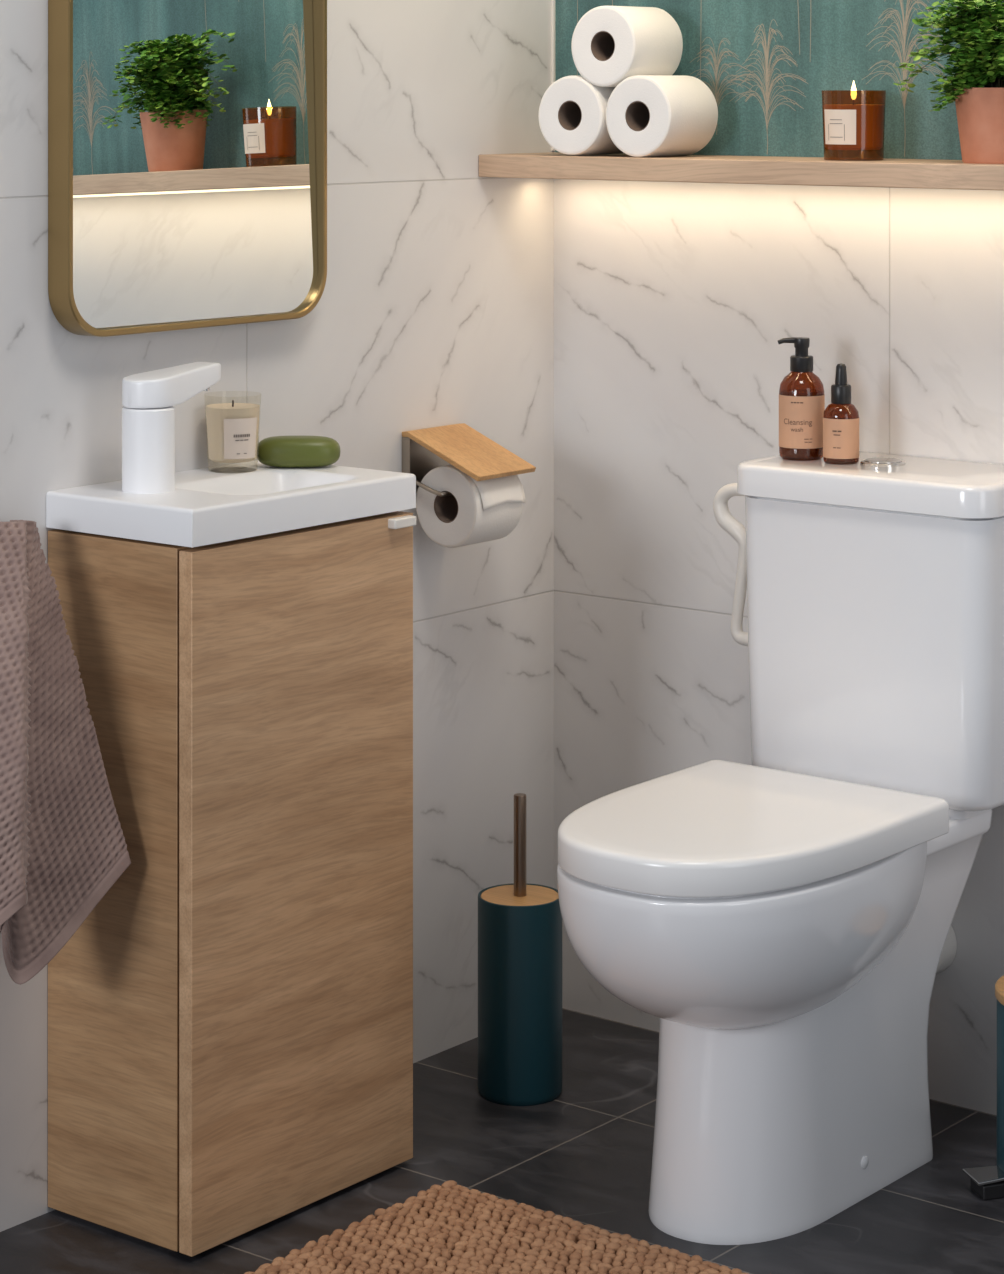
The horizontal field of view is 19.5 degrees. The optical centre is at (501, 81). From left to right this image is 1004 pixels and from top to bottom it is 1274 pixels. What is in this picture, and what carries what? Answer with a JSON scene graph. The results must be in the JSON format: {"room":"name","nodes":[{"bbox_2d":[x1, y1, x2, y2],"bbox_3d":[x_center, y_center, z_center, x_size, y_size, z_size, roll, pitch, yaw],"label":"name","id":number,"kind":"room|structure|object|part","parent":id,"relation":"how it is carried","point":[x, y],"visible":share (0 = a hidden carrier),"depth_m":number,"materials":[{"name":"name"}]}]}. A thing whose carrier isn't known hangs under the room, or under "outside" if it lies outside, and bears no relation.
{"room":"bathroom","nodes":[
{"label":"bathroom","id":0,"kind":"room"},
{"bbox_2d":[0,0,553,1231],"bbox_3d":[-0.617,0.185,3.427,0.100,2.300,2.300,0,0,38],"label":"wall","id":1,"kind":"structure","parent":0,"point":[435,308],"depth_m":3.98,"materials":[{"name":"white stone"}]},
{"bbox_2d":[48,0,326,336],"bbox_3d":[-0.382,-0.061,3.616,0.039,0.728,0.455,0,0,38],"label":"wall mirror","id":2,"kind":"object","parent":1,"relation":"attached to","point":[187,139],"visible":1,"depth_m":3.60,"materials":[{"name":"gold metal"}]},
{"bbox_2d":[402,423,535,496],"bbox_3d":[-0.045,0.516,3.958,0.135,0.088,0.127,0,0,38],"label":"toilet roll holder","id":3,"kind":"object","parent":1,"relation":"attached to","point":[460,445],"visible":0.7,"depth_m":3.95,"materials":[{"name":"brown wood"}]},
{"bbox_3d":[-0.092,0.520,3.996,0.014,0.080,0.124,0,0,38],"label":"wall plate","id":4,"kind":"part","parent":3,"relation":"part of","materials":[{"name":"silver metal"}]},
{"bbox_3d":[-0.069,0.544,3.971,0.065,0.023,0.117,0,0,38],"label":"arm","id":5,"kind":"part","parent":3,"relation":"part of","materials":[{"name":"silver metal"}]},
{"bbox_2d":[416,465,525,547],"bbox_3d":[-0.043,0.570,3.954,0.113,0.111,0.101,0,0,38],"label":"toilet roll","id":6,"kind":"object","parent":3,"relation":"hanging from","point":[475,512],"visible":0.93,"depth_m":3.92,"materials":[{"name":"white paper"}]},
{"bbox_2d":[551,0,554,150],"bbox_3d":[0.075,-0.433,4.215,0.004,1.064,0.006,0,0,38],"label":"trim","id":7,"kind":"structure","parent":1,"relation":"attached to","point":[552,1],"depth_m":4.21,"materials":[{"name":"white plastic"}]},
{"bbox_3d":[-0.589,0.529,3.352,0.034,0.032,0.032,0,0,38],"label":"towel hook","id":8,"kind":"object","parent":1,"relation":"attached to","visible":0},
{"bbox_2d":[0,520,130,984],"bbox_3d":[-0.553,0.751,3.261,0.154,0.501,0.254,0,0,38],"label":"towel","id":9,"kind":"object","parent":8,"relation":"hanging from","point":[63,846],"visible":1,"depth_m":3.29,"materials":[{"name":"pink fabric"}]},
{"bbox_2d":[0,1008,1003,1273],"bbox_3d":[-0.048,1.365,2.977,1.550,0.060,2.300,0,0,38],"label":"floor","id":10,"kind":"structure","parent":0,"point":[584,1154],"depth_m":3.51,"materials":[{"name":"tile"}]},
{"bbox_2d":[48,511,415,1256],"bbox_3d":[-0.318,0.932,3.521,0.250,0.806,0.388,0,0,38],"label":"vanity cabinet","id":11,"kind":"object","parent":10,"relation":"on","point":[230,1024],"visible":0.94,"depth_m":3.40,"materials":[{"name":"brown wood"}]},
{"bbox_2d":[46,460,415,546],"bbox_3d":[-0.322,0.504,3.524,0.240,0.042,0.392,0,0,38],"label":"washbasin","id":12,"kind":"object","parent":11,"relation":"in","point":[223,503],"visible":0.87,"depth_m":3.43,"materials":[{"name":"white ceramic"}]},
{"bbox_2d":[122,362,220,493],"bbox_3d":[-0.394,0.411,3.486,0.062,0.144,0.141,0,0,38],"label":"tap","id":13,"kind":"object","parent":12,"relation":"on","point":[149,399],"visible":1,"depth_m":3.43,"materials":[{"name":"matte white coated metal"}]},
{"bbox_3d":[-0.394,0.361,3.486,0.062,0.044,0.140,0,0,38],"label":"spout lever","id":14,"kind":"part","parent":13,"relation":"part of","materials":[{"name":"white metal"}]},
{"bbox_2d":[206,400,259,462],"bbox_3d":[-0.335,0.435,3.633,0.071,0.095,0.071,0,0,38],"label":"candle","id":15,"kind":"object","parent":12,"relation":"on","point":[232,428],"visible":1,"depth_m":3.60,"materials":[{"name":"beige wax"}]},
{"bbox_2d":[257,436,339,467],"bbox_3d":[-0.256,0.464,3.665,0.106,0.038,0.055,0,0,-3],"label":"soap bar","id":16,"kind":"object","parent":12,"relation":"on","point":[276,451],"visible":1,"depth_m":3.64,"materials":[{"name":"green"}]},
{"bbox_3d":[-0.238,0.930,3.458,0.020,0.796,0.388,0,0,38],"label":"door","id":17,"kind":"part","parent":11,"relation":"part of","materials":[{"name":"brown wood"}]},
{"bbox_3d":[-0.123,0.539,3.579,0.014,0.012,0.041,0,0,38],"label":"handle","id":18,"kind":"part","parent":11,"relation":"part of","materials":[{"name":"white plastic"}]},
{"bbox_2d":[244,1180,748,1273],"bbox_3d":[-0.041,1.326,3.126,0.536,0.016,0.590,0,0,38],"label":"bath mat","id":19,"kind":"object","parent":10,"relation":"on","point":[450,1227],"visible":1,"depth_m":3.31,"materials":[{"name":"brown"}]},
{"bbox_2d":[478,883,561,1105],"bbox_3d":[0.024,1.204,3.860,0.112,0.261,0.112,0,0,38],"label":"brush holder","id":20,"kind":"object","parent":10,"relation":"on","point":[520,947],"visible":0.84,"depth_m":3.81,"materials":[{"name":"teal metal"}]},
{"bbox_2d":[481,793,558,905],"bbox_3d":[0.024,1.014,3.860,0.104,0.145,0.104,0,0,38],"label":"toilet brush","id":21,"kind":"object","parent":20,"relation":"on","point":[518,894],"visible":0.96,"depth_m":3.85,"materials":[{"name":"brown wood"}]},
{"bbox_3d":[0.024,1.081,3.860,0.104,0.012,0.104,0,0,38],"label":"lid","id":22,"kind":"part","parent":21,"relation":"part of","materials":[{"name":"brown wood"}]},
{"bbox_3d":[0.024,1.008,3.860,0.017,0.133,0.017,0,0,38],"label":"handle","id":23,"kind":"part","parent":21,"relation":"part of","materials":[{"name":"brown metal"}]},
{"bbox_2d":[557,451,1003,1244],"bbox_3d":[0.311,0.911,3.576,0.472,0.848,0.713,0,0,38],"label":"toilet","id":24,"kind":"object","parent":10,"relation":"on","point":[784,918],"visible":1,"depth_m":3.50,"materials":[{"name":"white ceramic"}]},
{"bbox_3d":[0.270,1.008,3.450,0.343,0.202,0.463,0,0,38],"label":"bowl","id":25,"kind":"part","parent":24,"relation":"part of","materials":[{"name":"white ceramic"}]},
{"bbox_3d":[0.266,0.882,3.445,0.347,0.042,0.452,0,0,38],"label":"lid","id":26,"kind":"part","parent":24,"relation":"part of","materials":[{"name":"white plastic"}]},
{"bbox_2d":[777,337,824,460],"bbox_3d":[0.393,0.414,3.827,0.060,0.158,0.060,0,0,38],"label":"pump bottle","id":27,"kind":"object","parent":24,"relation":"on","point":[801,391],"visible":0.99,"depth_m":3.80,"materials":[{"name":"brown glass"}]},
{"bbox_3d":[0.393,0.433,3.827,0.059,0.120,0.059,0,0,38],"label":"glass","id":28,"kind":"part","parent":27,"relation":"part of","materials":[{"name":"brown glass"}]},
{"bbox_2d":[823,363,858,464],"bbox_3d":[0.439,0.429,3.784,0.047,0.128,0.047,0,0,38],"label":"dropper bottle","id":29,"kind":"object","parent":24,"relation":"on","point":[840,417],"visible":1,"depth_m":3.77,"materials":[{"name":"brown glass"}]},
{"bbox_3d":[0.440,0.452,3.784,0.046,0.082,0.046,0,0,38],"label":"glass","id":30,"kind":"part","parent":29,"relation":"part of","materials":[{"name":"brown glass"}]},
{"bbox_3d":[0.504,0.515,3.743,0.376,0.044,0.210,0,0,38],"label":"cistern lid","id":31,"kind":"part","parent":24,"relation":"part of","materials":[{"name":"white ceramic"}]},
{"bbox_2d":[963,975,1003,1199],"bbox_3d":[0.664,1.214,3.522,0.171,0.241,0.190,0,0,38],"label":"pedal bin","id":32,"kind":"object","parent":10,"relation":"on","point":[987,1182],"visible":1,"depth_m":3.51,"materials":[{"name":"teal"}]},
{"bbox_3d":[0.678,1.101,3.531,0.161,0.015,0.161,0,0,38],"label":"lid","id":33,"kind":"part","parent":32,"relation":"part of","materials":[{"name":"brown wood"}]},
{"bbox_2d":[554,0,1003,1114],"bbox_3d":[0.673,0.185,3.807,1.450,2.300,0.102,0,0,38],"label":"wall","id":34,"kind":"structure","parent":0,"point":[673,301],"depth_m":4.03,"materials":[{"name":"white stone"}]},
{"bbox_2d":[479,152,1003,190],"bbox_3d":[0.530,0.119,3.746,1.300,0.035,0.173,0,0,38],"label":"floating shelf","id":35,"kind":"object","parent":34,"relation":"attached to","point":[771,170],"visible":1,"depth_m":3.81,"materials":[{"name":"brown wood"}]},
{"bbox_2d":[538,75,623,154],"bbox_3d":[0.128,0.046,4.038,0.111,0.109,0.114,0,0,38],"label":"toilet roll","id":36,"kind":"object","parent":35,"relation":"on","point":[572,110],"visible":0.62,"depth_m":3.99,"materials":[{"name":"white paper"}]},
{"bbox_2d":[571,6,682,86],"bbox_3d":[0.172,-0.048,4.003,0.110,0.110,0.114,0,0,38],"label":"toilet roll","id":37,"kind":"object","parent":36,"relation":"on","point":[610,45],"visible":0.94,"depth_m":3.97,"materials":[{"name":"white paper"}]},
{"bbox_2d":[606,75,717,156],"bbox_3d":[0.217,0.046,3.967,0.110,0.110,0.114,0,0,38],"label":"toilet roll","id":38,"kind":"object","parent":35,"relation":"on","point":[647,115],"visible":1,"depth_m":3.93,"materials":[{"name":"white paper"}]},
{"bbox_2d":[822,80,885,160],"bbox_3d":[0.457,0.050,3.795,0.083,0.104,0.083,0,0,38],"label":"candle","id":39,"kind":"object","parent":35,"relation":"on","point":[853,119],"visible":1,"depth_m":3.76,"materials":[{"name":"brown glass"}]},
{"bbox_2d":[893,0,1003,163],"bbox_3d":[0.604,-0.010,3.646,0.182,0.222,0.257,0,0,-36],"label":"potted fern","id":40,"kind":"object","parent":35,"relation":"on","point":[976,87],"visible":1,"depth_m":3.63,"materials":[{"name":"green plant"}]},
{"bbox_2d":[954,88,1003,163],"bbox_3d":[0.620,0.054,3.659,0.107,0.094,0.107,0,0,38],"label":"pot","id":41,"kind":"object","parent":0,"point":[980,111],"depth_m":3.62,"materials":[{"name":"ceramic"}]}
]}

